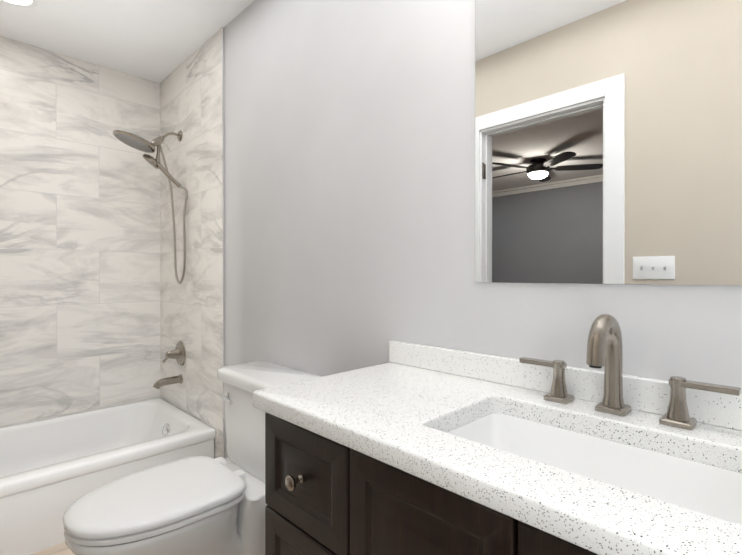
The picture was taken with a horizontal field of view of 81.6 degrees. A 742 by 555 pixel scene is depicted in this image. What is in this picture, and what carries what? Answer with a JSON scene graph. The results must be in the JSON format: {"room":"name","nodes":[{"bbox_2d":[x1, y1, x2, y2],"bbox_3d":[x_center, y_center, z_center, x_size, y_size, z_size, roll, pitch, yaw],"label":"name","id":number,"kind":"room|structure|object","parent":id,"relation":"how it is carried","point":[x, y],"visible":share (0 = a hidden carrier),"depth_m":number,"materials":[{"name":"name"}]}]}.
{"room":"bathroom","nodes":[
{"label":"bathroom","id":0,"kind":"room"},
{"bbox_2d":[30,542,74,554],"bbox_3d":[-0.578,1.188,1.178,1.520,0.060,3.990,0,0,-45],"label":"floor","id":1,"kind":"structure","parent":0,"point":[61,549],"depth_m":1.81,"materials":[{"name":"beige tile"}]},
{"bbox_2d":[0,398,215,554],"bbox_3d":[-1.596,0.988,2.201,1.266,0.330,0.858,0,0,-45],"label":"bathtub","id":2,"kind":"object","parent":1,"relation":"on","point":[53,469],"visible":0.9,"depth_m":2.22,"materials":[{"name":"white ceramic"}]},
{"bbox_2d":[62,361,321,554],"bbox_3d":[-0.614,0.769,1.541,0.806,0.775,0.474,0,0,-45],"label":"toilet","id":3,"kind":"object","parent":1,"relation":"on","point":[200,505],"visible":0.81,"depth_m":1.44,"materials":[{"name":"white ceramic"}]},
{"bbox_2d":[253,402,624,554],"bbox_3d":[0.361,0.740,0.754,0.530,0.840,1.331,0,0,-45],"label":"bathroom vanity","id":4,"kind":"object","parent":1,"relation":"on","point":[326,494],"depth_m":0.80,"materials":[{"name":"brown wood"}]},
{"bbox_2d":[253,362,741,554],"bbox_3d":[0.366,0.300,0.758,0.517,0.040,1.358,0,0,-45],"label":"countertop","id":5,"kind":"structure","parent":4,"relation":"on","point":[398,411],"depth_m":0.74,"materials":[{"name":"white stone"}]},
{"bbox_2d":[441,406,741,521],"bbox_3d":[0.360,0.382,0.755,0.333,0.149,0.524,0,0,-45],"label":"sink","id":6,"kind":"object","parent":5,"relation":"in","point":[707,481],"depth_m":0.83,"materials":[{"name":"white ceramic"}]},
{"bbox_2d":[517,314,740,429],"bbox_3d":[0.473,0.176,0.866,0.152,0.206,0.404,0,0,-45],"label":"faucet","id":7,"kind":"object","parent":5,"relation":"on","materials":[{"name":"silver metal"}]},
{"bbox_2d":[0,36,160,426],"bbox_3d":[-1.937,-0.089,2.548,1.520,2.480,0.120,0,0,-45],"label":"wall","id":8,"kind":"structure","parent":0,"point":[79,256],"depth_m":2.60,"materials":[{"name":"tile"}]},
{"bbox_2d":[0,0,253,82],"bbox_3d":[-0.578,-1.352,1.165,1.520,0.060,3.990,0,0,-45],"label":"ceiling","id":9,"kind":"structure","parent":0,"point":[158,41],"depth_m":2.29,"materials":[{"name":"white paint"}]},
{"bbox_2d":[0,0,37,7],"bbox_3d":[-1.683,-1.323,2.007,0.200,0.006,0.200,0,0,-45],"label":"recessed light","id":10,"kind":"object","parent":9,"relation":"in","point":[26,3],"visible":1,"depth_m":2.07,"materials":[{"name":"white"}]},
{"bbox_2d":[225,0,741,458],"bbox_3d":[-0.038,-0.084,1.620,0.120,2.480,3.870,0,0,-45],"label":"wall","id":11,"kind":"structure","parent":0,"point":[349,185],"depth_m":1.48,"materials":[{"name":"grey paint"}]},
{"bbox_2d":[160,27,222,457],"bbox_3d":[-1.113,-0.089,2.617,0.010,2.480,0.940,0,0,-45],"label":"wall tiles","id":12,"kind":"structure","parent":11,"relation":"attached to","point":[191,311],"depth_m":2.53,"materials":[{"name":"tile"}]},
{"bbox_2d":[113,130,187,283],"bbox_3d":[-1.311,-0.438,2.544,0.371,0.959,0.222,0,0,-45],"label":"shower","id":13,"kind":"object","parent":12,"relation":"attached to","point":[132,140],"visible":0.98,"depth_m":2.58,"materials":[{"name":"silver metal"}]},
{"bbox_2d":[153,374,182,388],"bbox_3d":[-1.249,0.641,2.634,0.165,0.070,0.060,0,0,-45],"label":"tub spout","id":14,"kind":"object","parent":12,"relation":"attached to","point":[158,384],"visible":1,"depth_m":2.62,"materials":[{"name":"silver metal"}]},
{"bbox_2d":[162,341,185,365],"bbox_3d":[-1.223,0.476,2.659,0.091,0.156,0.156,0,0,-45],"label":"tub valve","id":15,"kind":"object","parent":12,"relation":"attached to","point":[178,353],"visible":1,"depth_m":2.65,"materials":[{"name":"silver metal"}]},
{"bbox_2d":[222,26,224,458],"bbox_3d":[-0.781,-0.087,2.280,0.012,2.480,0.005,0,0,-45],"label":"trim","id":16,"kind":"structure","parent":11,"relation":"attached to","point":[223,128],"depth_m":2.28,"materials":[{"name":"silver metal"}]},
{"bbox_2d":[389,341,741,429],"bbox_3d":[0.543,0.245,0.932,0.021,0.068,1.358,0,0,-45],"label":"backsplash","id":17,"kind":"structure","parent":11,"relation":"attached to","point":[645,393],"depth_m":1.08,"materials":[{"name":"white stone"}]},
{"bbox_2d":[475,0,741,285],"bbox_3d":[0.626,-0.493,0.855,0.005,1.015,0.952,0,0,-45],"label":"wall mirror","id":18,"kind":"object","parent":11,"relation":"attached to","point":[608,141],"visible":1,"depth_m":0.95,"materials":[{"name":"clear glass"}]}
]}

